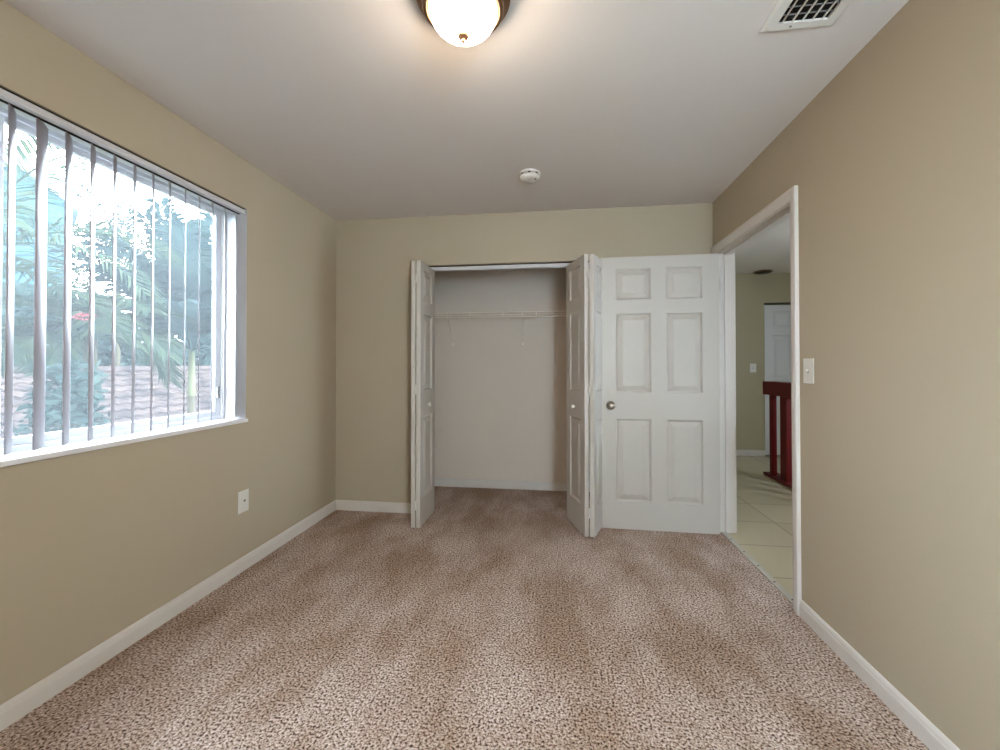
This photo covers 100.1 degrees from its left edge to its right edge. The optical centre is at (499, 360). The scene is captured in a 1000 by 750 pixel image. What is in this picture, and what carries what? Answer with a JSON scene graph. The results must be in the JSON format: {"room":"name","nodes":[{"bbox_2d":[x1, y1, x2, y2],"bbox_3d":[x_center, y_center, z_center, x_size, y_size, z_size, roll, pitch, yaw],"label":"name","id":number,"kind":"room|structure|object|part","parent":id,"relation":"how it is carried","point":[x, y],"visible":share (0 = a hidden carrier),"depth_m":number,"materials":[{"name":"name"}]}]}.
{"room":"empty bedroom","nodes":[
{"label":"empty bedroom","id":0,"kind":"room"},
{"bbox_2d":[0,0,336,704],"bbox_3d":[-1.699,0.016,1.967,0.210,2.440,4.958,0,-1,7],"label":"wall","id":1,"kind":"structure","parent":0,"point":[93,543],"depth_m":1.99,"materials":[{"name":"beige paint"}]},
{"bbox_2d":[0,106,247,466],"bbox_3d":[-1.760,-0.284,1.443,0.217,1.278,2.196,0,-1,7],"label":"window","id":2,"kind":"structure","parent":1,"relation":"in","point":[20,443],"depth_m":2.33,"materials":[{"name":"white plastic"}]},
{"bbox_2d":[0,86,244,455],"bbox_3d":[-1.704,-0.299,1.441,0.082,1.246,2.183,0,-1,7],"label":"vertical blind","id":3,"kind":"object","parent":2,"relation":"attached to","point":[44,119],"visible":1,"depth_m":1.61,"materials":[{"name":"white plastic"}]},
{"bbox_3d":[-1.725,0.345,1.431,0.147,0.020,2.196,0,-1,7],"label":"sill","id":4,"kind":"part","parent":2,"relation":"part of","materials":[{"name":"white paint"}]},
{"bbox_2d":[0,500,335,731],"bbox_3d":[-1.646,1.191,1.505,0.012,0.081,4.081,0,-1,7],"label":"baseboard","id":5,"kind":"structure","parent":1,"relation":"attached to","point":[20,705],"depth_m":1.82,"materials":[{"name":"white paint"}]},
{"bbox_2d":[238,489,248,513],"bbox_3d":[-1.517,0.834,2.482,0.014,0.128,0.082,0,-1,7],"label":"wall plate","id":6,"kind":"object","parent":1,"relation":"attached to","point":[243,496],"visible":1,"depth_m":2.48,"materials":[{"name":"white plastic"}]},
{"bbox_2d":[3,0,908,273],"bbox_3d":[1.363,-1.249,2.507,6.146,0.100,7.000,0,-1,7],"label":"ceiling","id":7,"kind":"structure","parent":0,"point":[361,109],"depth_m":1.87,"materials":[{"name":"paint"}]},
{"bbox_2d":[417,0,509,45],"bbox_3d":[-0.121,-1.126,1.376,0.312,0.170,0.312,0,-1,7],"label":"ceiling light","id":8,"kind":"object","parent":7,"relation":"attached to","point":[459,22],"visible":1,"depth_m":1.35,"materials":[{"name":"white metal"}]},
{"bbox_2d":[519,169,539,183],"bbox_3d":[0.191,-1.172,2.679,0.136,0.048,0.136,0,-1,7],"label":"smoke detector","id":9,"kind":"object","parent":7,"relation":"attached to","point":[527,176],"visible":1,"depth_m":2.64,"materials":[{"name":"white plastic"}]},
{"bbox_3d":[0.191,-1.190,2.679,0.136,0.013,0.136,0,-1,7],"label":"plate","id":10,"kind":"part","parent":9,"relation":"part of","materials":[{"name":"white plastic"}]},
{"bbox_2d":[753,270,772,274],"bbox_3d":[3.442,-1.151,5.481,0.224,0.032,0.224,0,-1,7],"label":"recessed light","id":11,"kind":"object","parent":7,"relation":"in","point":[760,272],"visible":1,"depth_m":5.43,"materials":[{"name":"brown metal"}]},
{"bbox_3d":[3.442,-1.144,5.481,0.196,0.018,0.196,0,-1,7],"label":"lamp shade","id":12,"kind":"part","parent":11,"relation":"part of","materials":[{"name":"beige glass"}]},
{"bbox_2d":[759,0,852,32],"bbox_3d":[1.060,-1.205,1.402,0.248,0.012,0.248,0,-1,7],"label":"ceiling vent","id":13,"kind":"object","parent":7,"relation":"in","point":[786,14],"visible":1,"depth_m":1.46,"materials":[{"name":"white plastic"}]},
{"bbox_2d":[0,455,928,749],"bbox_3d":[1.523,1.276,2.887,5.936,0.060,7.650,0,-1,7],"label":"floor","id":14,"kind":"structure","parent":0,"point":[494,622],"depth_m":1.78,"materials":[{"name":"brown carpet"}]},
{"bbox_2d":[721,532,792,603],"bbox_3d":[1.562,1.240,2.566,0.036,0.009,0.953,0,-1,7],"label":"threshold strip","id":15,"kind":"object","parent":14,"relation":"on","point":[751,559],"visible":0.82,"depth_m":2.49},
{"bbox_2d":[763,381,791,488],"bbox_3d":[2.763,0.727,2.867,0.140,1.035,3.620,0,-1,7],"label":"stair railing","id":16,"kind":"object","parent":14,"relation":"on","point":[774,389],"visible":0.16,"depth_m":4.32,"materials":[{"name":"brown wood"}]},
{"bbox_3d":[2.763,0.282,2.872,0.140,0.145,3.620,0,-1,7],"label":"rail","id":17,"kind":"part","parent":16,"relation":"part of","materials":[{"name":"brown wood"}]},
{"bbox_3d":[2.764,1.230,2.861,0.140,0.030,3.620,0,-1,7],"label":"rail","id":18,"kind":"part","parent":16,"relation":"part of","materials":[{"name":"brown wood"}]},
{"bbox_3d":[2.967,0.801,4.302,0.110,0.860,0.120,0,-1,7],"label":"newel post","id":19,"kind":"part","parent":16,"relation":"part of","materials":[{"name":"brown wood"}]},
{"bbox_2d":[434,267,589,482],"bbox_3d":[0.035,0.036,3.855,2.736,2.440,0.762,0,-1,7],"label":"wall","id":20,"kind":"structure","parent":0,"point":[501,401],"depth_m":4.14,"materials":[{"name":"paint"}]},
{"bbox_2d":[434,478,589,491],"bbox_3d":[0.021,1.219,4.121,2.636,0.081,0.012,0,-1,7],"label":"baseboard","id":21,"kind":"structure","parent":20,"relation":"attached to","point":[445,482],"depth_m":4.12,"materials":[{"name":"white paint"}]},
{"bbox_2d":[435,310,588,345],"bbox_3d":[0.108,-0.299,3.975,2.380,0.294,0.313,0,-1,7],"label":"wire shelf","id":22,"kind":"object","parent":20,"relation":"attached to","point":[502,314],"visible":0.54,"depth_m":3.90,"materials":[{"name":"white metal"}]},
{"bbox_2d":[336,203,712,502],"bbox_3d":[0.174,0.031,3.395,3.133,2.440,0.115,0,-1,7],"label":"wall","id":23,"kind":"structure","parent":0,"point":[375,257],"depth_m":3.47,"materials":[{"name":"beige paint"}]},
{"bbox_2d":[336,500,410,512],"bbox_3d":[0.109,1.210,3.326,3.018,0.081,0.012,0,-1,7],"label":"baseboard","id":24,"kind":"structure","parent":23,"relation":"attached to","point":[350,505],"depth_m":3.47,"materials":[{"name":"white paint"}]},
{"bbox_2d":[429,261,588,271],"bbox_3d":[0.101,-0.765,3.404,1.515,0.038,0.040,0,-1,7],"label":"door track","id":25,"kind":"object","parent":23,"relation":"attached to","point":[550,264],"visible":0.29,"depth_m":3.40,"materials":[{"name":"white plastic"}]},
{"bbox_2d":[411,260,434,527],"bbox_3d":[-0.598,0.238,3.295,0.115,2.001,0.374,0,-1,7],"label":"door","id":26,"kind":"structure","parent":25,"relation":"hanging from","point":[422,275],"depth_m":3.14,"materials":[{"name":"white paint"}]},
{"bbox_3d":[-0.630,0.246,3.299,0.031,1.986,0.372,0,-1,4],"label":"panel","id":27,"kind":"part","parent":26,"relation":"part of","materials":[{"name":"white paint"}]},
{"bbox_2d":[566,254,601,536],"bbox_3d":[0.657,0.236,3.118,0.308,2.001,0.367,0,-1,7],"label":"door","id":28,"kind":"structure","parent":25,"relation":"hanging from","point":[578,273],"depth_m":3.02,"materials":[{"name":"white paint"}]},
{"bbox_3d":[0.575,0.243,3.128,0.031,1.986,0.372,0,-1,-10],"label":"panel","id":29,"kind":"part","parent":28,"relation":"part of","materials":[{"name":"white paint"}]},
{"bbox_3d":[0.731,0.243,3.105,0.031,1.986,0.372,0,-1,28],"label":"panel","id":30,"kind":"part","parent":28,"relation":"part of","materials":[{"name":"white paint"}]},
{"bbox_2d":[735,273,790,449],"bbox_3d":[3.513,0.059,6.018,2.803,2.440,0.850,0,-1,7],"label":"wall","id":31,"kind":"structure","parent":0,"point":[752,291],"depth_m":5.61,"materials":[{"name":"paint"}]},
{"bbox_2d":[736,450,764,456],"bbox_3d":[2.797,1.235,5.665,1.471,0.081,0.012,0,-1,7],"label":"baseboard","id":32,"kind":"structure","parent":31,"relation":"attached to","point":[738,452],"depth_m":5.59,"materials":[{"name":"white paint"}]},
{"bbox_2d":[750,364,755,371],"bbox_3d":[3.385,0.099,5.598,0.078,0.117,0.015,0,-1,7],"label":"light switch","id":33,"kind":"object","parent":31,"relation":"attached to","point":[752,366],"visible":1,"depth_m":5.60,"materials":[{"name":"white plastic"}]},
{"bbox_2d":[764,305,790,454],"bbox_3d":[3.920,0.256,5.524,0.780,1.995,0.097,0,-1,7],"label":"door","id":34,"kind":"structure","parent":31,"relation":"in","point":[777,318],"depth_m":5.58,"materials":[{"name":"white paint"}]},
{"bbox_2d":[713,0,999,749],"bbox_3d":[1.397,0.006,1.118,0.115,2.440,4.081,0,-1,7],"label":"wall","id":35,"kind":"structure","parent":0,"point":[894,165],"depth_m":1.42,"materials":[{"name":"beige paint"}]},
{"bbox_2d":[711,185,801,615],"bbox_3d":[1.590,0.194,2.583,0.155,2.096,1.112,0,-1,7],"label":"door frame","id":36,"kind":"structure","parent":35,"relation":"attached to","point":[783,208],"depth_m":2.77,"materials":[{"name":"white paint"}]},
{"bbox_2d":[601,253,719,534],"bbox_3d":[1.175,0.237,3.086,0.839,2.017,0.159,0,-1,9],"label":"door","id":37,"kind":"structure","parent":36,"relation":"attached to","point":[660,387],"depth_m":3.07,"materials":[{"name":"white paint"}]},
{"bbox_3d":[0.821,0.334,3.092,0.066,0.066,0.063,0,-1,9],"label":"knob","id":38,"kind":"part","parent":37,"relation":"part of","materials":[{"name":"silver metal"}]},
{"bbox_3d":[1.724,0.200,3.082,0.020,2.096,0.068,0,-1,7],"label":"casing","id":39,"kind":"part","parent":36,"relation":"part of","materials":[{"name":"white paint"}]},
{"bbox_3d":[1.523,-0.824,2.603,0.020,0.060,1.112,0,-1,7],"label":"head casing","id":40,"kind":"part","parent":36,"relation":"part of","materials":[{"name":"white paint"}]},
{"bbox_3d":[1.454,0.189,2.070,0.020,2.096,0.059,0,-1,7],"label":"casing","id":41,"kind":"part","parent":36,"relation":"part of","materials":[{"name":"white paint"}]},
{"bbox_2d":[803,358,813,383],"bbox_3d":[1.443,0.048,1.964,0.015,0.117,0.078,0,-1,7],"label":"light switch","id":42,"kind":"object","parent":35,"relation":"attached to","point":[808,363],"visible":1,"depth_m":1.96,"materials":[{"name":"white plastic"}]},
{"bbox_2d":[799,600,959,749],"bbox_3d":[1.261,1.179,0.558,0.012,0.081,2.960,0,-1,7],"label":"baseboard","id":43,"kind":"structure","parent":35,"relation":"attached to","point":[922,727],"depth_m":1.52,"materials":[{"name":"white paint"}]},
{"label":"outside","id":44,"kind":"structure","parent":0,"visible":0},
{"bbox_3d":[-29.598,4.401,13.929,57.664,0.150,100.000,0,-1,7],"label":"ground","id":45,"kind":"structure","parent":44,"visible":0},
{"bbox_2d":[2,147,80,286],"bbox_3d":[-19.058,-1.575,16.412,5.600,11.850,3.300,-1,-1,41],"label":"house","id":46,"kind":"structure","parent":45,"relation":"on","point":[54,208],"depth_m":15.21,"materials":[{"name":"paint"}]},
{"bbox_2d":[1,280,102,365],"bbox_3d":[-14.033,0.896,11.354,4.727,6.800,4.458,0,-1,7],"label":"leafy tree","id":47,"kind":"object","parent":45,"relation":"on","point":[28,292],"visible":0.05,"depth_m":11.40,"materials":[{"name":"green plant"}]},
{"bbox_2d":[13,313,110,447],"bbox_3d":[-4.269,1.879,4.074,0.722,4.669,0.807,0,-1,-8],"label":"flowering shrub","id":48,"kind":"object","parent":45,"relation":"on","point":[78,387],"visible":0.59,"depth_m":3.98,"materials":[{"name":"green plant"}]},
{"bbox_2d":[2,179,151,365],"bbox_3d":[-12.605,-0.832,13.957,5.532,10.306,5.619,0,-1,7],"label":"palm tree","id":49,"kind":"object","parent":45,"relation":"on","point":[120,219],"visible":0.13,"depth_m":13.30,"materials":[{"name":"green plant"}]},
{"bbox_2d":[27,283,153,365],"bbox_3d":[-14.780,0.805,15.118,4.854,7.066,4.903,0,-1,7],"label":"leafy tree","id":50,"kind":"object","parent":45,"relation":"on","point":[104,353],"visible":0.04,"depth_m":14.94,"materials":[{"name":"green plant"}]},
{"bbox_2d":[2,128,190,364],"bbox_3d":[-4.881,1.140,3.647,3.386,6.131,3.248,0,-1,7],"label":"palm tree","id":51,"kind":"object","parent":45,"relation":"on","point":[23,225],"visible":0.68,"depth_m":4.14,"materials":[{"name":"green plant"}]},
{"bbox_2d":[1,294,206,423],"bbox_3d":[-5.394,1.640,5.453,2.319,5.172,2.503,0,-1,7],"label":"palm tree","id":52,"kind":"object","parent":45,"relation":"on","point":[23,347],"visible":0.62,"depth_m":5.41,"materials":[{"name":"green plant"}]},
{"bbox_2d":[0,366,210,452],"bbox_3d":[-10.282,2.182,7.884,8.750,4.144,21.000,0,-1,7],"label":"wall","id":53,"kind":"structure","parent":45,"relation":"on","point":[123,374],"depth_m":10.80,"materials":[{"name":"paint"}]},
{"bbox_2d":[2,197,211,423],"bbox_3d":[-5.234,0.860,7.292,4.431,6.772,4.124,0,-1,-35],"label":"palm tree","id":54,"kind":"object","parent":45,"relation":"on","point":[161,226],"visible":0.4,"depth_m":6.30,"materials":[{"name":"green plant"}]},
{"bbox_2d":[135,345,210,365],"bbox_3d":[-13.235,1.654,18.420,5.748,5.444,6.124,0,-1,7],"label":"leafy tree","id":55,"kind":"object","parent":45,"relation":"on","point":[204,357],"visible":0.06,"depth_m":16.71,"materials":[{"name":"green plant"}]}
]}

